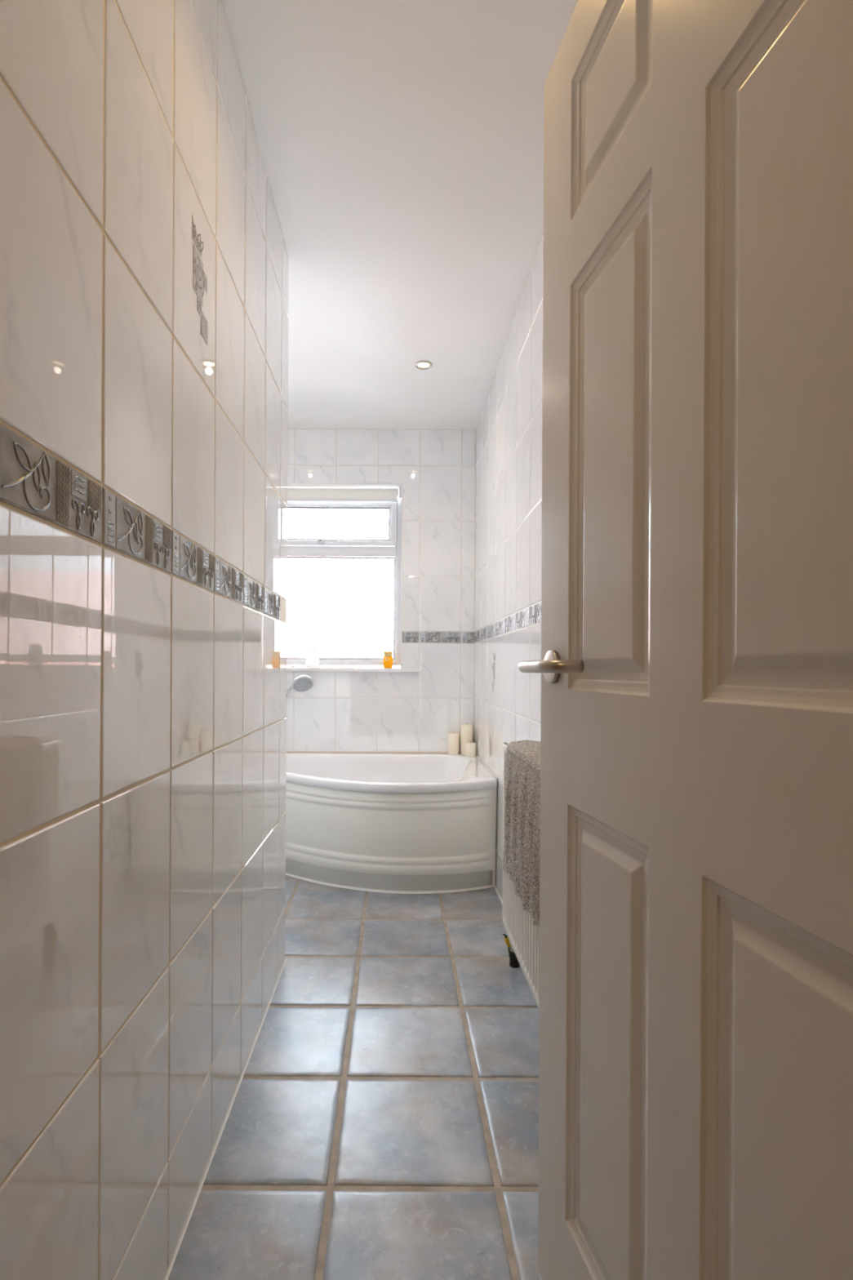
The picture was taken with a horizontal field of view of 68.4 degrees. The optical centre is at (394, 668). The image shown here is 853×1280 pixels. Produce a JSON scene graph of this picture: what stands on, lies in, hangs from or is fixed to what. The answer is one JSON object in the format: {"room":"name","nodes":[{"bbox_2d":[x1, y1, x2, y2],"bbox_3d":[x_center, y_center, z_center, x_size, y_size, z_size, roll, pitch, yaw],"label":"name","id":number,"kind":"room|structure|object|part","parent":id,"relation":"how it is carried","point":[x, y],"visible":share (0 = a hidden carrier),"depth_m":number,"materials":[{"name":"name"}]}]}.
{"room":"bathroom","nodes":[
{"label":"bathroom","id":0,"kind":"room"},
{"bbox_2d":[0,0,288,1279],"bbox_3d":[-0.426,-0.193,1.245,0.102,2.522,1.890,0,0,0],"label":"wall","id":1,"kind":"structure","parent":0,"point":[144,260],"depth_m":0.89,"materials":[{"name":"tile"}]},
{"bbox_2d":[164,958,286,1279],"bbox_3d":[-0.381,1.016,1.246,0.005,0.005,1.891,0,0,0],"label":"trim","id":2,"kind":"structure","parent":1,"relation":"attached to","point":[177,1247],"depth_m":1.33,"materials":[{"name":"white"}]},
{"bbox_2d":[167,875,542,1279],"bbox_3d":[-0.056,1.080,1.085,2.500,0.120,5.570,0,0,0],"label":"floor","id":3,"kind":"structure","parent":0,"point":[382,1123],"depth_m":1.45,"materials":[{"name":"blue tile"}]},
{"bbox_2d":[285,751,497,893],"bbox_3d":[-0.313,0.757,3.236,1.570,0.520,1.016,0,0,0],"label":"bath","id":4,"kind":"object","parent":3,"relation":"on","point":[389,822],"visible":0.7,"depth_m":2.85,"materials":[{"name":"white plastic"}]},
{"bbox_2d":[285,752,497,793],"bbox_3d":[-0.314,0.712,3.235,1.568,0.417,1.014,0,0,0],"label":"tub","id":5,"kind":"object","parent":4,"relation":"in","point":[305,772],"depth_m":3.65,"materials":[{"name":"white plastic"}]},
{"bbox_2d":[448,732,459,755],"bbox_3d":[0.348,0.442,3.706,0.068,0.130,0.068,0,0,0],"label":"pillar candle","id":6,"kind":"object","parent":4,"relation":"on","point":[453,737],"visible":1,"depth_m":3.68,"materials":[{"name":"beige wax"}]},
{"bbox_2d":[460,724,472,755],"bbox_3d":[0.424,0.416,3.700,0.070,0.183,0.070,0,0,0],"label":"pillar candle","id":7,"kind":"object","parent":4,"relation":"on","point":[466,730],"visible":0.84,"depth_m":3.67,"materials":[{"name":"beige wax"}]},
{"bbox_2d":[464,742,476,756],"bbox_3d":[0.438,0.466,3.620,0.068,0.083,0.068,0,0,0],"label":"pillar candle","id":8,"kind":"object","parent":4,"relation":"on","point":[470,748],"visible":1,"depth_m":3.59,"materials":[{"name":"beige wax"}]},
{"bbox_2d":[285,428,475,753],"bbox_3d":[-0.310,-0.193,3.875,1.978,2.522,0.262,0,0,0],"label":"wall","id":9,"kind":"structure","parent":0,"point":[434,469],"depth_m":3.75,"materials":[{"name":"tile"}]},
{"bbox_2d":[286,675,313,697],"bbox_3d":[-0.673,0.218,3.686,0.414,0.359,0.133,0,0,20],"label":"shower","id":10,"kind":"object","parent":9,"relation":"attached to","point":[302,683],"visible":0.63,"depth_m":3.62,"materials":[{"name":"silver metal"}]},
{"bbox_3d":[-0.533,0.094,3.624,0.110,0.083,0.093,0,0,0],"label":"spray plate","id":11,"kind":"part","parent":10,"relation":"part of","materials":[{"name":"grey"}]},
{"bbox_2d":[286,497,401,665],"bbox_3d":[-0.412,-0.538,3.869,0.902,1.036,0.129,0,0,0],"label":"window","id":12,"kind":"structure","parent":9,"relation":"in","point":[390,548],"depth_m":3.86,"materials":[{"name":"white plastic"}]},
{"bbox_3d":[-0.411,-0.778,3.828,0.127,0.022,0.045,0,0,0],"label":"handle","id":13,"kind":"part","parent":12,"relation":"part of","materials":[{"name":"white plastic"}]},
{"bbox_3d":[-0.410,-0.894,3.882,0.846,0.270,0.064,0,0,0],"label":"vent sash","id":14,"kind":"part","parent":12,"relation":"part of","materials":[{"name":"white glass"}]},
{"bbox_2d":[287,486,401,502],"bbox_3d":[-0.409,-1.069,3.816,0.902,0.115,0.062,0,0,0],"label":"roller blind","id":15,"kind":"object","parent":9,"relation":"attached to","point":[341,495],"visible":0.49,"depth_m":3.79,"materials":[{"name":"beige fabric"}]},
{"bbox_2d":[286,667,421,671],"bbox_3d":[-0.415,0.007,3.793,1.140,0.021,0.155,0,0,0],"label":"window sill","id":16,"kind":"structure","parent":9,"relation":"attached to","point":[308,669],"depth_m":3.72,"materials":[{"name":"white"}]},
{"bbox_2d":[305,647,319,667],"bbox_3d":[-0.499,-0.066,3.796,0.084,0.124,0.084,0,0,0],"label":"glass jar","id":17,"kind":"object","parent":16,"relation":"on","point":[312,658],"visible":0.96,"depth_m":3.76,"materials":[{"name":"white"}]},
{"bbox_3d":[-0.499,-0.114,3.796,0.066,0.028,0.066,0,0,0],"label":"lid","id":18,"kind":"part","parent":17,"relation":"part of","materials":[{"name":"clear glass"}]},
{"bbox_2d":[382,651,392,668],"bbox_3d":[-0.041,-0.051,3.796,0.059,0.100,0.060,0,0,0],"label":"candle jar","id":19,"kind":"object","parent":16,"relation":"on","point":[388,655],"visible":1,"depth_m":3.77,"materials":[{"name":"orange glass"}]},
{"bbox_2d":[221,0,577,429],"bbox_3d":[-0.042,-1.482,1.173,2.500,0.100,5.746,0,0,0],"label":"ceiling","id":20,"kind":"structure","parent":0,"point":[401,142],"depth_m":1.85,"materials":[{"name":"white paint"}]},
{"bbox_2d":[414,360,432,369],"bbox_3d":[0.135,-1.428,2.950,0.083,0.006,0.083,0,0,0],"label":"recessed light","id":21,"kind":"object","parent":20,"relation":"in","point":[421,365],"visible":1,"depth_m":2.95,"materials":[{"name":"silver metal"}]},
{"bbox_3d":[0.135,-1.429,2.950,0.057,0.002,0.057,0,0,0],"label":"bulb","id":22,"kind":"part","parent":21,"relation":"part of","materials":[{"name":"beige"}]},
{"bbox_2d":[474,232,543,899],"bbox_3d":[0.558,-0.188,2.023,0.162,2.522,3.446,0,0,0],"label":"wall","id":23,"kind":"structure","parent":0,"point":[508,514],"depth_m":2.60,"materials":[{"name":"tile"}]},
{"bbox_2d":[494,885,502,905],"bbox_3d":[0.469,1.018,1.620,0.008,0.008,2.640,0,0,0],"label":"trim","id":24,"kind":"structure","parent":23,"relation":"attached to","point":[495,887],"depth_m":2.82,"materials":[{"name":"white"}]},
{"bbox_2d":[502,742,539,1010],"bbox_3d":[0.415,0.634,1.724,0.116,0.777,0.904,0,0,0],"label":"panel radiator","id":25,"kind":"object","parent":23,"relation":"attached to","point":[523,947],"visible":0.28,"depth_m":1.80,"materials":[{"name":"white metal"}]},
{"bbox_2d":[502,739,540,926],"bbox_3d":[0.392,0.420,1.603,0.128,0.401,0.688,0,0,0],"label":"towel","id":26,"kind":"object","parent":25,"relation":"hanging from","point":[521,860],"visible":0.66,"depth_m":1.66,"materials":[{"name":"beige fabric"}]},
{"bbox_3d":[-0.049,-0.191,0.235,2.100,2.522,0.130,0,0,0],"label":"wall","id":27,"kind":"structure","parent":0,"visible":0},
{"bbox_2d":[518,0,852,1279],"bbox_3d":[0.315,0.014,0.672,0.166,1.981,0.765,0,0,-8],"label":"door","id":28,"kind":"structure","parent":27,"relation":"in","point":[695,665],"depth_m":0.62,"materials":[{"name":"white paint"}]},
{"bbox_3d":[0.225,-0.003,0.927,0.057,0.018,0.140,0,0,-8],"label":"lever","id":29,"kind":"part","parent":28,"relation":"part of","materials":[{"name":"silver metal"}]},
{"label":"outside","id":30,"kind":"structure","parent":0,"visible":0},
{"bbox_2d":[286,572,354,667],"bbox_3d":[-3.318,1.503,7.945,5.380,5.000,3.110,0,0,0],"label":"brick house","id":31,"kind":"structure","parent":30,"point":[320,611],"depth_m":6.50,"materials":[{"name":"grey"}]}
]}

